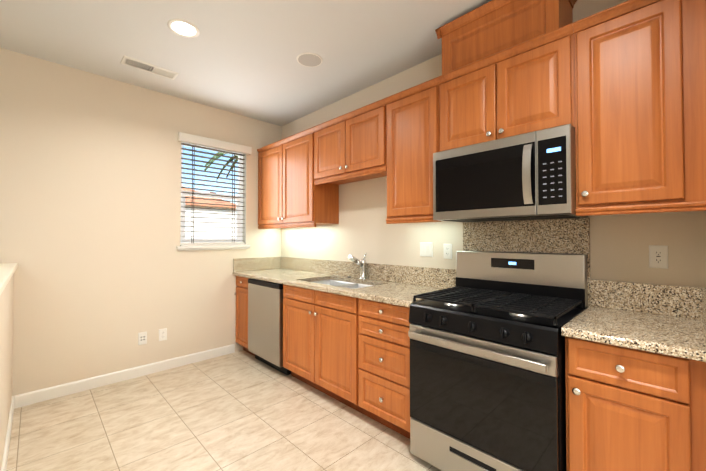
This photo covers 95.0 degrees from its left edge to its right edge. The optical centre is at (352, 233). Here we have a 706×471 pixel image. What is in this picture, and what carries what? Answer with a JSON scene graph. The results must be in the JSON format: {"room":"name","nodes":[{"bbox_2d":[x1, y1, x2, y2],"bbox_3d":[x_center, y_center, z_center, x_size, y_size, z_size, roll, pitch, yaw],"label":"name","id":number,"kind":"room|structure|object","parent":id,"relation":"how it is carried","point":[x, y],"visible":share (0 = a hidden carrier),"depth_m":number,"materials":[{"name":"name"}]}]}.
{"room":"kitchen","nodes":[
{"label":"kitchen","id":0,"kind":"room"},
{"bbox_2d":[0,274,13,470],"bbox_3d":[-0.535,0.763,0.280,0.130,1.068,6.000,1,-1,-45],"label":"wall","id":1,"kind":"structure","parent":0,"point":[6,324],"depth_m":1.86,"materials":[{"name":"beige paint"}]},
{"bbox_2d":[1,396,13,470],"bbox_3d":[-0.519,1.251,0.358,0.012,0.095,5.900,1,-1,-45],"label":"baseboard","id":2,"kind":"structure","parent":1,"relation":"attached to","point":[6,450],"depth_m":1.97,"materials":[{"name":"white wood"}]},
{"bbox_2d":[0,263,17,294],"bbox_3d":[-0.535,0.210,0.288,0.170,0.036,5.999,1,-1,-45],"label":"ledge","id":3,"kind":"object","parent":1,"relation":"on","point":[7,270],"depth_m":1.78,"materials":[{"name":"beige paint"}]},
{"bbox_2d":[0,48,281,395],"bbox_3d":[-2.608,-0.032,2.567,4.600,2.730,0.150,1,-1,-45],"label":"wall","id":4,"kind":"structure","parent":0,"point":[106,272],"depth_m":2.86,"materials":[{"name":"beige paint"}]},
{"bbox_2d":[14,344,234,408],"bbox_3d":[-1.962,1.294,3.067,1.728,0.095,0.012,1,-1,-45],"label":"baseboard","id":5,"kind":"structure","parent":4,"relation":"attached to","point":[36,396],"depth_m":2.89,"materials":[{"name":"white wood"}]},
{"bbox_2d":[138,331,146,344],"bbox_3d":[-1.986,0.991,3.052,0.070,0.115,0.007,1,-1,-45],"label":"outlet","id":6,"kind":"object","parent":4,"relation":"attached to","point":[142,337],"visible":1,"depth_m":3.05,"materials":[{"name":"white plastic"}]},
{"bbox_2d":[159,328,166,340],"bbox_3d":[-1.864,0.993,3.171,0.070,0.115,0.008,1,-1,-45],"label":"duplex electrical outlet","id":7,"kind":"object","parent":4,"relation":"attached to","point":[162,334],"visible":1,"depth_m":3.17,"materials":[{"name":"white plastic"}]},
{"bbox_2d":[180,142,245,244],"bbox_3d":[-1.555,-0.420,3.599,0.709,1.108,0.134,1,-1,-45],"label":"window","id":8,"kind":"structure","parent":4,"relation":"in","point":[241,231],"depth_m":3.71,"materials":[{"name":"white plastic"}]},
{"bbox_2d":[177,132,251,244],"bbox_3d":[-1.513,-0.448,3.557,0.780,1.136,0.132,1,-1,-45],"label":"window blinds","id":9,"kind":"object","parent":8,"relation":"attached to","point":[190,139],"visible":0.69,"depth_m":3.54,"materials":[{"name":"white plastic"}]},
{"bbox_2d":[176,244,249,250],"bbox_3d":[-1.525,0.151,3.560,0.780,0.057,0.118,1,-1,-45],"label":"window sill","id":10,"kind":"structure","parent":4,"relation":"attached to","point":[211,247],"depth_m":3.51,"materials":[{"name":"white paint"}]},
{"bbox_2d":[6,350,440,470],"bbox_3d":[-0.031,1.351,-0.075,4.900,0.120,7.500,1,-1,-45],"label":"floor","id":11,"kind":"structure","parent":0,"point":[242,410],"depth_m":2.20,"materials":[{"name":"tile"}]},
{"bbox_2d":[234,276,254,355],"bbox_3d":[-1.017,0.915,3.762,0.630,0.876,0.352,1,-1,-45],"label":"base cabinet","id":12,"kind":"object","parent":11,"relation":"on","point":[241,293],"visible":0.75,"depth_m":3.57,"materials":[{"name":"brown wood"}]},
{"bbox_2d":[248,278,290,374],"bbox_3d":[-0.678,0.913,3.406,0.611,0.868,0.619,1,-1,-45],"label":"dishwasher","id":13,"kind":"object","parent":11,"relation":"on","point":[265,322],"visible":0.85,"depth_m":3.15,"materials":[{"name":"silver metal"}]},
{"bbox_2d":[283,284,366,415],"bbox_3d":[-0.109,0.900,2.839,0.630,0.876,0.975,1,-1,-45],"label":"base cabinet","id":14,"kind":"object","parent":11,"relation":"on","point":[321,341],"visible":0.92,"depth_m":2.56,"materials":[{"name":"brown wood"}]},
{"bbox_2d":[233,218,705,361],"bbox_3d":[0.143,0.191,2.591,0.634,0.530,3.663,1,-1,-45],"label":"countertop","id":15,"kind":"structure","parent":14,"relation":"on","point":[669,320],"depth_m":1.89,"materials":[{"name":"beige stone"}]},
{"bbox_2d":[312,279,372,288],"bbox_3d":[-0.115,0.562,2.853,0.456,0.200,0.806,1,-1,-45],"label":"double-bowl sink","id":16,"kind":"object","parent":15,"relation":"in","point":[343,284],"visible":0.17,"depth_m":3.13,"materials":[{"name":"silver metal"}]},
{"bbox_2d":[348,253,366,279],"bbox_3d":[-0.017,0.304,3.016,0.213,0.244,0.248,1,-1,-45],"label":"faucet","id":17,"kind":"object","parent":15,"relation":"on","point":[361,263],"visible":0.98,"depth_m":2.98,"materials":[{"name":"silver metal"}]},
{"bbox_2d":[359,298,409,438],"bbox_3d":[0.400,0.892,2.321,0.630,0.876,0.476,1,-1,-45],"label":"base cabinet","id":18,"kind":"object","parent":11,"relation":"on","point":[384,367],"visible":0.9,"depth_m":2.11,"materials":[{"name":"brown wood"}]},
{"bbox_2d":[408,251,587,470],"bbox_3d":[0.804,0.719,1.834,0.687,1.205,0.758,1,-1,-45],"label":"gas range","id":19,"kind":"object","parent":11,"relation":"on","point":[487,370],"visible":1,"depth_m":1.65,"materials":[{"name":"black metal"}]},
{"bbox_2d":[565,336,705,470],"bbox_3d":[1.272,0.877,1.434,0.630,0.876,0.444,1,-1,-45],"label":"base cabinet","id":20,"kind":"object","parent":11,"relation":"on","point":[628,409],"visible":0.94,"depth_m":1.24,"materials":[{"name":"brown wood"}]},
{"bbox_2d":[0,0,490,125],"bbox_3d":[-0.031,-1.498,-0.030,4.900,0.120,7.500,1,-1,-45],"label":"ceiling","id":21,"kind":"structure","parent":0,"point":[239,57],"depth_m":2.37,"materials":[{"name":"white paint"}]},
{"bbox_2d":[120,55,178,79],"bbox_3d":[-1.709,-1.390,2.730,0.400,0.007,0.155,1,-1,-45],"label":"ceiling vent","id":22,"kind":"object","parent":21,"relation":"in","point":[144,66],"visible":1,"depth_m":2.71,"materials":[{"name":"white"}]},
{"bbox_2d":[167,19,199,37],"bbox_3d":[-1.158,-1.399,2.213,0.196,0.006,0.196,1,-1,-45],"label":"recessed light","id":23,"kind":"object","parent":21,"relation":"in","point":[183,28],"visible":1,"depth_m":2.21,"materials":[{"name":"white"}]},
{"bbox_2d":[296,52,322,66],"bbox_3d":[-0.348,-1.392,2.602,0.210,0.006,0.210,1,-1,-45],"label":"speaker","id":24,"kind":"object","parent":21,"relation":"attached to","point":[307,59],"visible":1,"depth_m":2.59},
{"bbox_2d":[281,0,705,287],"bbox_3d":[1.610,-0.046,1.666,0.150,2.730,7.350,1,-1,-45],"label":"wall","id":25,"kind":"structure","parent":0,"point":[619,247],"depth_m":2.58,"materials":[{"name":"beige paint"}]},
{"bbox_2d":[257,128,338,228],"bbox_3d":[-0.660,-0.535,3.615,0.360,0.961,1.095,1,-1,-45],"label":"upper cabinet","id":26,"kind":"object","parent":25,"relation":"attached to","point":[291,194],"visible":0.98,"depth_m":3.37,"materials":[{"name":"brown wood"}]},
{"bbox_2d":[312,99,386,184],"bbox_3d":[0.040,-0.749,2.907,0.360,0.556,0.898,1,-1,-45],"label":"upper cabinet","id":27,"kind":"object","parent":25,"relation":"attached to","point":[350,147],"visible":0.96,"depth_m":2.76,"materials":[{"name":"brown wood"}]},
{"bbox_2d":[384,77,440,223],"bbox_3d":[0.521,-0.554,2.427,0.342,0.961,0.455,1,-1,-45],"label":"upper cabinet","id":28,"kind":"object","parent":25,"relation":"attached to","point":[413,129],"visible":0.71,"depth_m":2.30,"materials":[{"name":"brown wood"}]},
{"bbox_2d":[420,242,432,256],"bbox_3d":[0.585,0.129,2.591,0.010,0.115,0.116,1,-1,-45],"label":"rocker light switch","id":29,"kind":"object","parent":25,"relation":"attached to","point":[426,249],"visible":1,"depth_m":2.59,"materials":[{"name":"white plastic"}]},
{"bbox_2d":[443,244,451,258],"bbox_3d":[0.719,0.137,2.456,0.008,0.115,0.070,1,-1,-45],"label":"outlet","id":30,"kind":"object","parent":25,"relation":"attached to","point":[447,251],"visible":1,"depth_m":2.45,"materials":[{"name":"white plastic"}]},
{"bbox_2d":[437,23,574,150],"bbox_3d":[0.941,-0.785,1.990,0.360,0.514,0.760,1,-1,-45],"label":"upper cabinet","id":31,"kind":"object","parent":25,"relation":"attached to","point":[528,86],"visible":0.9,"depth_m":1.82,"materials":[{"name":"brown wood"}]},
{"bbox_2d":[433,124,587,221],"bbox_3d":[0.913,-0.305,1.955,0.438,0.439,0.758,1,-1,-45],"label":"over-the-range microwave","id":32,"kind":"object","parent":31,"relation":"attached to","point":[529,176],"visible":0.98,"depth_m":1.76,"materials":[{"name":"silver metal"}]},
{"bbox_2d":[435,0,576,74],"bbox_3d":[0.932,-1.186,2.023,0.336,0.369,0.740,1,-1,-45],"label":"topper","id":33,"kind":"object","parent":25,"relation":"attached to","point":[491,27],"visible":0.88,"depth_m":1.91,"materials":[{"name":"brown wood"}]},
{"bbox_2d":[573,0,705,215],"bbox_3d":[1.366,-0.568,1.555,0.360,0.961,0.450,1,-1,-45],"label":"upper cabinet","id":34,"kind":"object","parent":25,"relation":"attached to","point":[640,103],"visible":1,"depth_m":1.43,"materials":[{"name":"brown wood"}]},
{"bbox_2d":[649,245,667,268],"bbox_3d":[1.535,0.118,1.625,0.008,0.115,0.070,1,-1,-45],"label":"outlet","id":35,"kind":"object","parent":25,"relation":"attached to","point":[658,256],"visible":1,"depth_m":1.62,"materials":[{"name":"white plastic"}]},
{"label":"outside","id":36,"kind":"structure","parent":0,"visible":0},
{"bbox_3d":[-15.114,4.639,18.492,60.000,0.100,39.500,1,-1,-45],"label":"ground","id":37,"kind":"structure","parent":36,"visible":0},
{"bbox_2d":[182,186,235,238],"bbox_3d":[-7.963,1.041,12.418,16.400,6.900,7.070,1,-1,-45],"label":"house","id":38,"kind":"structure","parent":37,"relation":"on","point":[208,227],"depth_m":10.86,"materials":[{"name":"white paint"}]},
{"bbox_2d":[204,152,237,180],"bbox_3d":[-3.191,0.812,10.703,3.179,7.307,3.450,1,-1,-45],"label":"palm tree","id":39,"kind":"object","parent":37,"relation":"on","point":[212,160],"depth_m":10.37,"materials":[{"name":"green plant"}]}
]}

